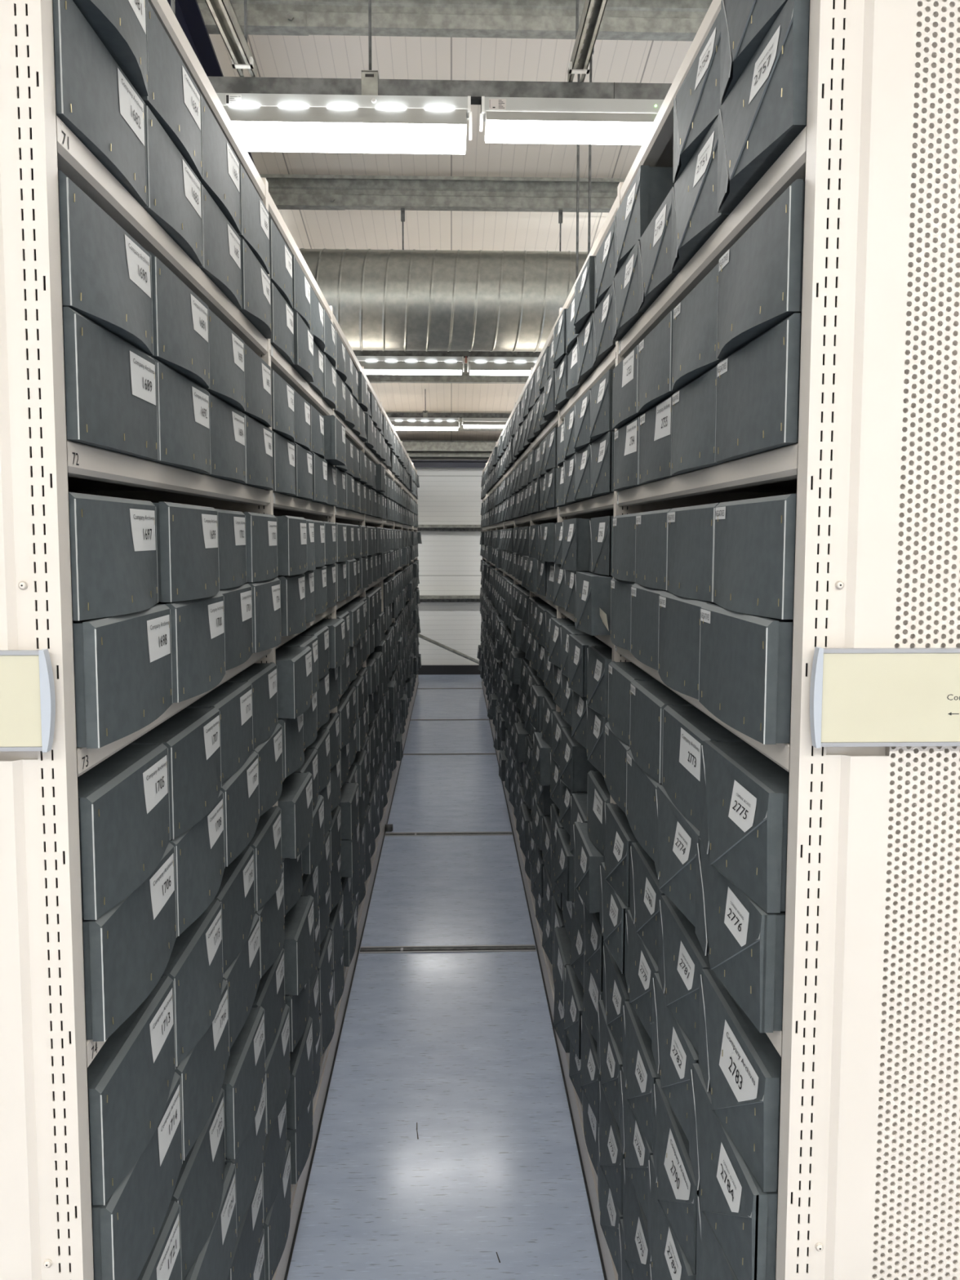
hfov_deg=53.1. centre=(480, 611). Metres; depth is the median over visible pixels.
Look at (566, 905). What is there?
box
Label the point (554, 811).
box
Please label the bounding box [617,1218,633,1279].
box
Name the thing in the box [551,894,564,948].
box
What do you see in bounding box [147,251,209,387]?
box
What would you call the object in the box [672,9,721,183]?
box
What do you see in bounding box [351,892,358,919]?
box
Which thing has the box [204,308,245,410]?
box
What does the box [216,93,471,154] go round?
fitting
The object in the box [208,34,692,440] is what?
ceiling
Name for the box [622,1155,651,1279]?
box
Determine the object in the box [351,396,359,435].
box
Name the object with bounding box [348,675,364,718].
box
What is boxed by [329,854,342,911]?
box
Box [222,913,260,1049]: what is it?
box
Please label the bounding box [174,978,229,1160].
box
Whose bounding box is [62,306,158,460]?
box
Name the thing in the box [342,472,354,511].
box
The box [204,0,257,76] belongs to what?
strut
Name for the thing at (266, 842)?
box
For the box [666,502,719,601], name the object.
box
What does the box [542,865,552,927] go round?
box
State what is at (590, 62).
rod
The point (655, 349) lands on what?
box
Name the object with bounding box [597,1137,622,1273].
box
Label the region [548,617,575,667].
box
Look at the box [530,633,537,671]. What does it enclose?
box
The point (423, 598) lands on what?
wall rail
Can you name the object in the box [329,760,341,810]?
box
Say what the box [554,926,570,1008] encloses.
box
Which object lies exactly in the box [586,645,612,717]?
box
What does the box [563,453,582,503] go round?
box
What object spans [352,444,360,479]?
box
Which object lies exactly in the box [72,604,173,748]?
box
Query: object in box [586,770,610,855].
box
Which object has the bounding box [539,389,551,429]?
box
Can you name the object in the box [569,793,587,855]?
box
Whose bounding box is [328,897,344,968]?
box
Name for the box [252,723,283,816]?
box
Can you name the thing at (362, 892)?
box
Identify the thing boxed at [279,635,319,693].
box
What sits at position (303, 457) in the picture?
box
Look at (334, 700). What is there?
box
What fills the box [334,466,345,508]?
box
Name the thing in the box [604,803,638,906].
box
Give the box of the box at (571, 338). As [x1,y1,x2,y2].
[566,296,578,352]
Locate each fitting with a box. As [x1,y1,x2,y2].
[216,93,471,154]
[355,355,464,375]
[388,417,459,431]
[457,417,503,431]
[462,417,508,428]
[466,356,538,375]
[479,96,663,145]
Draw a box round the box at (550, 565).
[545,561,555,600]
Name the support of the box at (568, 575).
on the shelving rack at (868, 1044)
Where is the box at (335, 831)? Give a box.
[328,804,341,870]
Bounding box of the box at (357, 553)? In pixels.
[352,524,361,558]
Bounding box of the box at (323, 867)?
[317,831,329,902]
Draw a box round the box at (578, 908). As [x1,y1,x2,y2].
[573,882,582,933]
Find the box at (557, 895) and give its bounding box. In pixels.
[550,844,562,909]
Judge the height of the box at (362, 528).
0.136 m
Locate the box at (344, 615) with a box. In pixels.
[336,611,350,653]
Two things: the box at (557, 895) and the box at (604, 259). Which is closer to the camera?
the box at (604, 259)
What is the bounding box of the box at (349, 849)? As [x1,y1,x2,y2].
[340,818,359,877]
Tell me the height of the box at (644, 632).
0.136 m
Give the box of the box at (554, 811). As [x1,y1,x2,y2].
[550,803,564,858]
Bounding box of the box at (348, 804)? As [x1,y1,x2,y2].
[338,782,358,839]
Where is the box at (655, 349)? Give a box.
[637,307,677,412]
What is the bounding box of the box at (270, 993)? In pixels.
[252,947,284,1059]
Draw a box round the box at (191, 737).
[128,706,221,839]
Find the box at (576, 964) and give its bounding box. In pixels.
[569,902,583,988]
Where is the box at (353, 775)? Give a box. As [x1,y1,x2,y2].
[344,764,357,782]
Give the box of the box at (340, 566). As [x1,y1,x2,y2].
[335,561,346,601]
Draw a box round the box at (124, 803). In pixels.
[78,742,170,919]
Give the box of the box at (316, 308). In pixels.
[310,285,324,351]
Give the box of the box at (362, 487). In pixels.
[358,480,365,514]
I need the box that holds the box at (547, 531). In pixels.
[540,522,555,561]
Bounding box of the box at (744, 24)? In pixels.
[720,0,787,105]
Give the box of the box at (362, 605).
[343,600,365,638]
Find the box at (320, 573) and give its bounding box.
[313,565,326,615]
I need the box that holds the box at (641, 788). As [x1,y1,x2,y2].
[626,749,662,862]
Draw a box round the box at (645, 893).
[629,842,665,965]
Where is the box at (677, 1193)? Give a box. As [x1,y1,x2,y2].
[653,1079,700,1274]
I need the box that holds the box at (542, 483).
[539,474,548,511]
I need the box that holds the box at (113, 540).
[68,492,158,620]
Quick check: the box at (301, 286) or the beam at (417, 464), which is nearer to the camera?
the box at (301, 286)
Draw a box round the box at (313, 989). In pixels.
[308,970,319,1050]
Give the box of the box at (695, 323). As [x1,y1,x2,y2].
[671,263,724,390]
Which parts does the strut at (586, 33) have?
suspension rod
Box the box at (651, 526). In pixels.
[635,508,671,590]
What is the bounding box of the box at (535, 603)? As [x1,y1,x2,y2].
[531,600,550,636]
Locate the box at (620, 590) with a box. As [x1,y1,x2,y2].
[610,577,636,650]
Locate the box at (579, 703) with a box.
[571,690,586,748]
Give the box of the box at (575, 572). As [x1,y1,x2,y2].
[573,570,590,616]
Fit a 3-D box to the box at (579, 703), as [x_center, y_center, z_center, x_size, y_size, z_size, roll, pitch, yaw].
[0.444,0.279,2.631,0.382,0.135,0.273,0,5,-2]
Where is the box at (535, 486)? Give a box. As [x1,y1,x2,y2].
[532,477,542,512]
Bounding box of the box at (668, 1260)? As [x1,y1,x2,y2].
[647,1155,696,1279]
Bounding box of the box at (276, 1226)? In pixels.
[262,1139,291,1279]
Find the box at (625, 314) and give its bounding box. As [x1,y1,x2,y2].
[612,239,644,341]
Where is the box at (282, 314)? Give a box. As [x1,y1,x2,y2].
[270,280,293,364]
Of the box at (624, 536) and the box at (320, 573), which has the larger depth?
the box at (320, 573)
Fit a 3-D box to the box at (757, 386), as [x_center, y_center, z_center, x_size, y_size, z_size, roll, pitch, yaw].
[0.497,-0.258,1.158,0.367,0.136,0.273,0,5,-2]
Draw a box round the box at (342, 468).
[334,451,347,471]
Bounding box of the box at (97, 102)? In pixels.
[53,0,147,205]
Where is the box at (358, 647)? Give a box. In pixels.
[355,637,362,671]
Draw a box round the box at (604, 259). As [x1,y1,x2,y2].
[594,219,614,309]
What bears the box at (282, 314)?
on the shelving rack at (46, 1230)
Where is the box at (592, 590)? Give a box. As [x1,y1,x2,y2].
[574,572,613,635]
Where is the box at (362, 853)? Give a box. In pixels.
[359,824,365,872]
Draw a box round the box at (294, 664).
[275,646,312,719]
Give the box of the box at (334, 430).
[323,414,345,465]
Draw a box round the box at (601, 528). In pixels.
[589,515,613,575]
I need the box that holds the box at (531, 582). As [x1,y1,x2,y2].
[526,556,537,591]
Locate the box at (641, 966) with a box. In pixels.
[625,909,658,1040]
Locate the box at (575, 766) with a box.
[559,727,598,791]
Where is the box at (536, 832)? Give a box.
[531,796,550,849]
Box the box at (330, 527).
[322,520,336,564]
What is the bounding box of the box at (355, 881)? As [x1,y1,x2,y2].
[351,864,360,899]
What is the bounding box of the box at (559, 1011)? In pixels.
[553,983,569,1053]
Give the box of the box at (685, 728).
[662,705,745,830]
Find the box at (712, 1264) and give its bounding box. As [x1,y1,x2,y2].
[696,1190,737,1279]
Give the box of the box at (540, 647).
[537,642,544,680]
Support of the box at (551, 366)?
on the box at (549, 411)
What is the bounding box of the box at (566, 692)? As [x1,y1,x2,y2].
[560,671,572,726]
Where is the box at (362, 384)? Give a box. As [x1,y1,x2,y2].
[357,371,368,411]
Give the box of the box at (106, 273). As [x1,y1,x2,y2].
[57,170,153,355]
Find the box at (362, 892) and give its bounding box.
[358,867,365,905]
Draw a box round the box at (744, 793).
[699,740,788,912]
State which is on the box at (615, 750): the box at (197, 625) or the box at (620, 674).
the box at (620, 674)
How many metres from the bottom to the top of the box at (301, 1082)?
0.136 m
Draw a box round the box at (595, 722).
[586,700,608,775]
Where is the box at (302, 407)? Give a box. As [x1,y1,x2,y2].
[290,389,311,450]
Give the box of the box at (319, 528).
[312,520,324,567]
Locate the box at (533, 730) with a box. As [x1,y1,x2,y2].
[530,724,537,744]
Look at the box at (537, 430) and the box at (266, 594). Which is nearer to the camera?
the box at (266, 594)
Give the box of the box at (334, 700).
[328,666,339,710]
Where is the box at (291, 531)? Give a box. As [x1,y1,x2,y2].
[275,515,306,575]
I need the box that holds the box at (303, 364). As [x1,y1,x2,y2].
[290,309,314,382]
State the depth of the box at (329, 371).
3.04 m
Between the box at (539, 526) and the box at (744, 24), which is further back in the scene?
the box at (539, 526)
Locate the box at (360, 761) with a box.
[351,749,366,796]
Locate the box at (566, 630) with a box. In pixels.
[560,625,589,676]
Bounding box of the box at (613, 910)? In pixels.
[599,862,629,973]
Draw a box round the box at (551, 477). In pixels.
[544,467,557,509]
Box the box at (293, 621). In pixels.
[276,573,306,635]
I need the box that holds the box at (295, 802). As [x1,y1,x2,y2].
[277,772,312,858]
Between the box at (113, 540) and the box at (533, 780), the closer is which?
the box at (113, 540)
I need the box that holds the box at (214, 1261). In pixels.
[183,1162,236,1279]
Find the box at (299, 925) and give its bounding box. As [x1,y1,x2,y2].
[282,895,315,995]
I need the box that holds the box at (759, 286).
[716,178,804,358]
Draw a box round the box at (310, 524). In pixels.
[306,519,315,570]
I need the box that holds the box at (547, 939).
[542,911,552,964]
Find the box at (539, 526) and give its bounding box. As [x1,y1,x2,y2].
[537,524,541,559]
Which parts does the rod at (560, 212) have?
rod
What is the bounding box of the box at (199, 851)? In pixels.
[168,790,225,936]
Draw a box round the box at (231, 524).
[214,508,246,589]
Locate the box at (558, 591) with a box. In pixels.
[553,563,564,607]
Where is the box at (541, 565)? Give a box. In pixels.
[537,558,547,595]
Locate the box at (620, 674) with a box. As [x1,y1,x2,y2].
[608,661,657,746]
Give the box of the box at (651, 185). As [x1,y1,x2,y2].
[613,164,674,276]
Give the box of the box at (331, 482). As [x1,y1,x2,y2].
[323,462,337,506]
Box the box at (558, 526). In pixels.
[554,521,562,564]
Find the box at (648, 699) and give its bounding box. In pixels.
[629,680,693,783]
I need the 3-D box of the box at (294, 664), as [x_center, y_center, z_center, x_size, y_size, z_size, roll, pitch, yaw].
[-0.601,0.166,2.313,0.371,0.136,0.273,0,5,-2]
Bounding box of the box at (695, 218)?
[671,115,730,271]
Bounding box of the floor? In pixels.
[284,674,607,1279]
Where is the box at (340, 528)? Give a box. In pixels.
[335,522,346,561]
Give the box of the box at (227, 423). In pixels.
[202,392,245,483]
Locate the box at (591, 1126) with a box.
[582,1091,599,1175]
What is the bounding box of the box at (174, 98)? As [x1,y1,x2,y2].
[140,0,202,177]
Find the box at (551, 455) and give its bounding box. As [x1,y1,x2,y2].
[544,426,558,472]
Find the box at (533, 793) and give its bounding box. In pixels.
[530,787,536,817]
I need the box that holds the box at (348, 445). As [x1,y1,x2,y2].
[343,437,353,476]
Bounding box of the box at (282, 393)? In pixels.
[271,368,294,440]
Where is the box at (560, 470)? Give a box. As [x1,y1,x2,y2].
[556,464,569,506]
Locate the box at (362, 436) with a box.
[357,405,367,442]
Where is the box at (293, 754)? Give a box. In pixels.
[277,713,304,777]
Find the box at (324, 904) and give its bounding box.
[318,885,329,944]
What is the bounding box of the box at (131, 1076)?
[87,975,175,1205]
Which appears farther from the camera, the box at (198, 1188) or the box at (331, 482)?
the box at (331, 482)
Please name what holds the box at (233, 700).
on the box at (241, 790)
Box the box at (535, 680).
[531,675,544,685]
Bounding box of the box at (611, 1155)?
[599,1081,624,1214]
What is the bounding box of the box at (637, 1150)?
[619,1066,653,1220]
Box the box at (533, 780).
[529,748,536,792]
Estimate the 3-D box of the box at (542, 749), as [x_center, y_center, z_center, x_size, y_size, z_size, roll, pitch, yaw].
[0.385,0.535,3.526,0.375,0.135,0.273,0,5,-2]
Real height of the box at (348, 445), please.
0.136 m
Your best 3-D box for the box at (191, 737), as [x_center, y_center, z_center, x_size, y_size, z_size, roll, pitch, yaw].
[-0.597,0.235,1.444,0.375,0.136,0.273,0,5,-2]
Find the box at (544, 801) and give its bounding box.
[536,779,555,815]
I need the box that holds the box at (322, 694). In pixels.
[316,671,329,728]
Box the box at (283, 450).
[271,430,295,496]
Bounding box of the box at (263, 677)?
[225,662,277,748]
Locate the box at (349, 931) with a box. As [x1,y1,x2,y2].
[342,901,356,966]
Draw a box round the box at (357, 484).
[352,479,359,512]
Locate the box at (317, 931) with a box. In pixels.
[309,906,319,987]
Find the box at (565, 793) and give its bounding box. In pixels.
[559,779,587,835]
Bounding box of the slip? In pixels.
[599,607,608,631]
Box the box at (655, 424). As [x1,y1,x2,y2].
[639,395,676,484]
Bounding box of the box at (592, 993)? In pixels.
[582,951,603,1041]
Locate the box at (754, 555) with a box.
[712,493,796,619]
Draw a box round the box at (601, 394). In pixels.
[589,368,614,442]
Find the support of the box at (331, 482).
on the shelving rack at (46, 1230)
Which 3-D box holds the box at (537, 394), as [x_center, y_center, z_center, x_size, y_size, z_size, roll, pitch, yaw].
[0.415,-0.945,3.971,0.367,0.136,0.273,0,5,-2]
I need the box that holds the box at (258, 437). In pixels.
[241,412,273,489]
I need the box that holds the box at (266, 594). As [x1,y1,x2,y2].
[244,577,281,653]
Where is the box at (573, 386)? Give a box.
[565,342,582,398]
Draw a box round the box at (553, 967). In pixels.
[551,944,554,984]
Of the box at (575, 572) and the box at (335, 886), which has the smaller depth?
the box at (575, 572)
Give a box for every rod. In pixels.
[170,0,175,15]
[400,208,404,249]
[558,209,562,251]
[575,73,580,280]
[587,46,594,255]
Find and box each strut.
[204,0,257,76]
[567,0,607,82]
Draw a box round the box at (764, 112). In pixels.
[716,0,809,213]
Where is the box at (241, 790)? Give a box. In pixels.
[220,751,259,866]
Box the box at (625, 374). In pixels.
[612,343,644,428]
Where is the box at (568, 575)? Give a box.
[564,569,573,613]
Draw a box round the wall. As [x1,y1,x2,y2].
[406,450,492,665]
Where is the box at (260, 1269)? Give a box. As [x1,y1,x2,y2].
[252,1228,265,1279]
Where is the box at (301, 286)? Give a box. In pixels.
[290,253,311,331]
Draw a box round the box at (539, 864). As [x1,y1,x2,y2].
[533,842,544,897]
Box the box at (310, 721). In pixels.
[303,691,317,749]
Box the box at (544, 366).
[538,346,549,394]
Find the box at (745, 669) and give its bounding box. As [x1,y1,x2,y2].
[698,603,792,744]
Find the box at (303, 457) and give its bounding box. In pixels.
[292,441,312,500]
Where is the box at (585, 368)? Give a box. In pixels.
[577,311,597,383]
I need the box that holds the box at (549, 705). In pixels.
[542,696,555,746]
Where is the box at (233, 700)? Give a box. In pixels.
[184,680,253,784]
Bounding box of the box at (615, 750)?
[604,721,630,813]
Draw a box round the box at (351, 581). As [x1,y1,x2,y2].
[346,558,356,596]
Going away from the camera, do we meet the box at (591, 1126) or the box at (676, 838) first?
the box at (676, 838)
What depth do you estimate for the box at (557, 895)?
3.23 m
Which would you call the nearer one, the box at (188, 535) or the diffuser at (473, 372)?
the box at (188, 535)
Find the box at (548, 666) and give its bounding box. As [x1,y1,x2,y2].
[543,646,552,693]
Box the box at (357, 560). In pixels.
[354,557,359,591]
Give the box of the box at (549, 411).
[542,371,558,420]
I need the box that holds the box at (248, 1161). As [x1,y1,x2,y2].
[225,1074,266,1231]
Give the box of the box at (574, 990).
[564,964,583,1059]
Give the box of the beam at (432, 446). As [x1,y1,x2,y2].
[402,440,497,458]
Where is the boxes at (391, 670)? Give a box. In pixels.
[350,372,651,1279]
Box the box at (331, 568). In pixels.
[324,563,336,608]
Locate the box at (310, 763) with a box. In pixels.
[293,748,318,811]
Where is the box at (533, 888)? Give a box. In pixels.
[530,864,535,899]
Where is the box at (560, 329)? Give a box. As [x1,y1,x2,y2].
[553,308,569,368]
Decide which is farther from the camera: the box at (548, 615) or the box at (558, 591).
the box at (548, 615)
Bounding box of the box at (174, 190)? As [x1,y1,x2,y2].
[142,103,203,266]
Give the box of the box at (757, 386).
[715,312,800,462]
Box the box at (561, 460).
[557,421,564,466]
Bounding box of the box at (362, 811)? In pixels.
[358,791,366,828]
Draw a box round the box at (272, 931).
[254,866,284,977]
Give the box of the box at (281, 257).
[269,217,293,307]
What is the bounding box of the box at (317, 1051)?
[312,1015,320,1098]
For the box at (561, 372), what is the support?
on the shelving rack at (868, 1044)
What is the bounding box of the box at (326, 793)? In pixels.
[317,773,332,835]
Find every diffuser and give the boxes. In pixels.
[231,120,466,154]
[364,369,461,375]
[394,426,457,431]
[463,424,503,428]
[470,369,530,375]
[485,120,653,145]
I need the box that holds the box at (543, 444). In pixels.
[539,435,546,476]
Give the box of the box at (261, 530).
[243,511,277,582]
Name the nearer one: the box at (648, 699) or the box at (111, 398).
the box at (111, 398)
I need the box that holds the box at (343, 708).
[337,697,351,748]
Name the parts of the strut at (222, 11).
suspension rod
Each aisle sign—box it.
[0,648,55,752]
[809,647,959,747]
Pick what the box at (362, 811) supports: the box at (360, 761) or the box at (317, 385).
the box at (360, 761)
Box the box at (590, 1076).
[580,1012,600,1123]
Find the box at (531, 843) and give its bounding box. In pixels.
[528,821,535,869]
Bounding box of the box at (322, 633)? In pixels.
[297,625,328,679]
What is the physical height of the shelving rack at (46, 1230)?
2.507 m
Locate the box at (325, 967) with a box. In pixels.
[317,928,332,1011]
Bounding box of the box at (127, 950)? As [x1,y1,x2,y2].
[82,842,177,1041]
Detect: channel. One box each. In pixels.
[207,0,671,104]
[352,350,541,357]
[386,389,511,417]
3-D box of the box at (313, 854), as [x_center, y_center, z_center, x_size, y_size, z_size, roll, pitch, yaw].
[-0.619,0.606,2.627,0.375,0.136,0.273,0,5,-2]
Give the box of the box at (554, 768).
[550,750,559,808]
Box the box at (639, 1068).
[622,1000,660,1151]
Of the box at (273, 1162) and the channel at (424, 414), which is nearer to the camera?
the box at (273, 1162)
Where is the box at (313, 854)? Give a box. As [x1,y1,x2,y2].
[302,795,324,874]
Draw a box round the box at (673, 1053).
[651,973,698,1141]
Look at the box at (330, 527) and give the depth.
3.09 m
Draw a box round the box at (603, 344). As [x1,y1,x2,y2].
[592,284,615,366]
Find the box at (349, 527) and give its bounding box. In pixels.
[344,523,354,559]
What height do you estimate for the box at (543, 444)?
0.135 m
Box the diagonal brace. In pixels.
[418,633,479,664]
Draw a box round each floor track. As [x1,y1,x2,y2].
[359,944,536,953]
[385,831,512,835]
[403,752,495,755]
[410,719,488,720]
[417,688,482,688]
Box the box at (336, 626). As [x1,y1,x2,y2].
[311,617,345,668]
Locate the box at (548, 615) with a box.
[545,610,556,651]
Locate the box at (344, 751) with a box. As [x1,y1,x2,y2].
[339,743,349,786]
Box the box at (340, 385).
[333,371,345,419]
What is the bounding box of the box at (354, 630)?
[336,605,359,646]
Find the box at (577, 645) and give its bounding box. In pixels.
[567,634,608,697]
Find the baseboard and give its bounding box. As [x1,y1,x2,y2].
[417,665,480,675]
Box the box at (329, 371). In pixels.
[320,352,336,408]
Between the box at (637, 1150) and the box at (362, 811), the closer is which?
the box at (637, 1150)
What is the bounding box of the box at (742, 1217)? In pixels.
[688,1062,777,1279]
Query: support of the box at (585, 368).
on the shelving rack at (868, 1044)
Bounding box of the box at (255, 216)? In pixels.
[236,163,270,274]
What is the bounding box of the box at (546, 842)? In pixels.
[542,816,551,875]
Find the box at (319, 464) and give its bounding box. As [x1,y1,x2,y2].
[306,451,327,503]
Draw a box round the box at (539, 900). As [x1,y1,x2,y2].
[535,888,543,932]
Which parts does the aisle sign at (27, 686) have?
sign rail, sign rail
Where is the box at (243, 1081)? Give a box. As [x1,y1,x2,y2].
[221,1005,265,1159]
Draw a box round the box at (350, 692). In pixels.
[340,685,355,730]
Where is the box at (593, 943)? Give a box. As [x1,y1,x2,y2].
[582,902,604,991]
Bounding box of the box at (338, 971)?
[332,952,344,1009]
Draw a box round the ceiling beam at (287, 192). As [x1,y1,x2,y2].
[259,173,625,212]
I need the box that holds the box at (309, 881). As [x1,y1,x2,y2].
[300,866,319,929]
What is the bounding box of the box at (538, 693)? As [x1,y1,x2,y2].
[529,684,552,731]
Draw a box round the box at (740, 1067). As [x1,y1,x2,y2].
[698,968,781,1191]
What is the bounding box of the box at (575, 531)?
[561,518,591,571]
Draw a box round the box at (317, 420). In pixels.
[308,402,324,458]
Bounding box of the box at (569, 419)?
[564,404,576,459]
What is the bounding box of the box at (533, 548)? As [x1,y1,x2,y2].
[528,524,538,558]
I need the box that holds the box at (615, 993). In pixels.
[603,944,629,1057]
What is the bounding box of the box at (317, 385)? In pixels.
[306,341,324,396]
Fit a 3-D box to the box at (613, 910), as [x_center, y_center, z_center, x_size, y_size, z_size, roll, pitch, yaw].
[0.457,0.650,2.070,0.375,0.135,0.273,0,5,-2]
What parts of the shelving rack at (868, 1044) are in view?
shelf, shelf, shelf, shelf, shelf, shelf, shelf, shelf, shelf, shelf, shelf, shelf, shelf, shelf, shelf, shelf, shelf, shelf, shelf, shelf, shelf, shelf, shelf, shelf, shelf, shelf, panel, frame, panel, perforated panel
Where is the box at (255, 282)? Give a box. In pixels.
[237,235,271,338]
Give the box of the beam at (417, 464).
[411,460,488,468]
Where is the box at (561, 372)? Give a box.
[555,354,569,409]
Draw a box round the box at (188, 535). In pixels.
[152,501,219,602]
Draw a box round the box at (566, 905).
[562,894,574,940]
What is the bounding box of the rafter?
[167,0,256,168]
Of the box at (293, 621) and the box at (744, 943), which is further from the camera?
the box at (293, 621)
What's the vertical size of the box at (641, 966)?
0.135 m
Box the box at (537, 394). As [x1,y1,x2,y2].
[534,363,540,404]
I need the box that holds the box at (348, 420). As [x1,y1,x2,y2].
[342,385,355,428]
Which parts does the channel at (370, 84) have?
suspension rod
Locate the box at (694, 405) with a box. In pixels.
[671,364,728,475]
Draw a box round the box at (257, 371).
[240,342,271,426]
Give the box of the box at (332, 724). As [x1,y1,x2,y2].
[319,712,339,768]
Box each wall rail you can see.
[417,524,482,531]
[419,595,479,602]
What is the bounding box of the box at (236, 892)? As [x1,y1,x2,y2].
[213,845,255,973]
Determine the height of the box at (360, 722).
0.136 m
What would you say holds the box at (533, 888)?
on the shelving rack at (868, 1044)
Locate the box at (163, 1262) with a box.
[137,1200,182,1279]
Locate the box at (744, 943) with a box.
[695,837,785,1032]
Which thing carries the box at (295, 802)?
on the box at (293, 882)
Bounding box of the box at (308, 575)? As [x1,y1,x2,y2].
[303,569,315,623]
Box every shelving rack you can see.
[0,0,418,1279]
[481,0,959,1279]
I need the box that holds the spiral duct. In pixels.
[298,248,587,351]
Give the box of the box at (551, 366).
[547,339,555,378]
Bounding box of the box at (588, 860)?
[573,822,604,912]
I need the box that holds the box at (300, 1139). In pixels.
[286,1095,312,1184]
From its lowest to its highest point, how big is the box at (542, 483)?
0.135 m
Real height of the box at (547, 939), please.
0.135 m
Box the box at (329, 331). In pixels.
[321,308,335,367]
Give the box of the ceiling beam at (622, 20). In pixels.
[196,0,712,41]
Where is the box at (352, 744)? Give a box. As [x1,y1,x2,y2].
[348,720,356,766]
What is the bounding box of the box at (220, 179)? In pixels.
[198,93,240,233]
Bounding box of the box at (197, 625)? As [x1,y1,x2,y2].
[154,591,225,702]
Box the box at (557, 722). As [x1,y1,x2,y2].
[551,711,571,766]
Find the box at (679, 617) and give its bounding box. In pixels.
[657,591,716,699]
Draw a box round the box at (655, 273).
[637,186,679,311]
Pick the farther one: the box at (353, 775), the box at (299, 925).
the box at (353, 775)
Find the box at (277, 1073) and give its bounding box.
[264,1004,290,1133]
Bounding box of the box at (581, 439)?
[573,388,591,452]
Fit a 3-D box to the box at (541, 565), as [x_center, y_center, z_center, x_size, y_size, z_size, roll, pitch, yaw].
[0.413,-0.137,3.754,0.378,0.135,0.273,0,5,-2]
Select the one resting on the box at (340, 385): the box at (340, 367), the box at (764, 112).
the box at (340, 367)
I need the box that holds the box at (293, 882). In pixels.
[281,852,302,915]
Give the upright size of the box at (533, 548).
0.135 m
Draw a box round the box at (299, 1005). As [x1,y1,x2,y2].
[284,979,309,1052]
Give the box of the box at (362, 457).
[357,448,367,484]
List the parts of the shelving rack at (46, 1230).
panel, frame, panel, shelf, shelf, shelf, shelf, shelf, shelf, shelf, shelf, shelf, shelf, shelf, shelf, shelf, shelf, shelf, shelf, shelf, shelf, shelf, shelf, shelf, shelf, shelf, shelf, shelf, shelf, shelf, shelf, shelf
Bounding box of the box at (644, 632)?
[630,583,670,670]
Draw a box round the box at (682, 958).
[657,895,710,1053]
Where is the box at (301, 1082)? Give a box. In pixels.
[286,1016,313,1128]
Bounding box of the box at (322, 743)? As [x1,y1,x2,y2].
[305,728,330,792]
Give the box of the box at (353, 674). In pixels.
[349,645,356,681]
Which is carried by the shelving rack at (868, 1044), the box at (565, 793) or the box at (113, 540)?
the box at (565, 793)
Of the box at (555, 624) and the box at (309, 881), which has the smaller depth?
the box at (309, 881)
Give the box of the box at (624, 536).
[612,512,639,582]
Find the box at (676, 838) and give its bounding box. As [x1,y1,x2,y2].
[654,785,700,927]
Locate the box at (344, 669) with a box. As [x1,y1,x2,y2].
[337,652,349,694]
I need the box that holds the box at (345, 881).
[341,876,352,929]
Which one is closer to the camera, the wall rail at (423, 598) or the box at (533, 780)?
the box at (533, 780)
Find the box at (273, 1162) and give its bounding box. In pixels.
[262,1100,286,1222]
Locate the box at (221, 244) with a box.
[198,184,241,307]
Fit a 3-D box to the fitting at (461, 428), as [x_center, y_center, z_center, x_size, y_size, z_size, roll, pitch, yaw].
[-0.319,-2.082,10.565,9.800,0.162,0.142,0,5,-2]
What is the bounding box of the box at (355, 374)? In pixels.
[351,363,358,403]
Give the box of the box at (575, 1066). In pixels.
[568,1041,582,1105]
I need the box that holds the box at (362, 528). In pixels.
[358,524,366,556]
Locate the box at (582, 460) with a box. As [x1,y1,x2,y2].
[573,443,597,500]
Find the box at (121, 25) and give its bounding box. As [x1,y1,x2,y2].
[72,0,148,96]
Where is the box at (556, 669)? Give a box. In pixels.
[552,663,560,708]
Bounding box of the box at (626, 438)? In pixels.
[613,413,643,491]
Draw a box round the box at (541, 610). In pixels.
[535,605,556,646]
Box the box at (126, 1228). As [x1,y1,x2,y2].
[91,1071,182,1279]
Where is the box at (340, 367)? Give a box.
[333,329,346,382]
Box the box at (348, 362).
[343,346,352,393]
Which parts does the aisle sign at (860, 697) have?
sign rail, sign rail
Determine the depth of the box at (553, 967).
3.35 m
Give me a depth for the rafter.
4.42 m
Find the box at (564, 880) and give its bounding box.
[554,827,574,901]
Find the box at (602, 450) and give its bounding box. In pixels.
[590,431,614,496]
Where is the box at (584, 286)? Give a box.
[573,255,595,333]
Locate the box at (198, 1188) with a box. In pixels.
[170,1088,225,1279]
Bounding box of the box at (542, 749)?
[533,732,551,785]
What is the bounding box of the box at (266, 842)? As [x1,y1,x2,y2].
[247,805,281,911]
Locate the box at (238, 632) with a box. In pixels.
[218,583,253,671]
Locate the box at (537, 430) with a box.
[533,397,542,436]
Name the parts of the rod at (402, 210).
rod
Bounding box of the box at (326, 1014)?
[319,972,334,1056]
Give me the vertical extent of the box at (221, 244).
0.136 m
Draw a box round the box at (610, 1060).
[596,1000,622,1128]
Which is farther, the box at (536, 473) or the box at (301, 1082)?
the box at (536, 473)
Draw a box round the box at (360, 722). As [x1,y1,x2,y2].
[355,706,365,751]
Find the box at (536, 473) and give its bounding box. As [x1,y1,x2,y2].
[533,445,541,479]
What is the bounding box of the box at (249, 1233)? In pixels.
[227,1166,263,1279]
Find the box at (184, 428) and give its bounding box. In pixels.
[146,357,211,473]
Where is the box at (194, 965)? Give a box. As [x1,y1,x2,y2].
[160,899,223,1066]

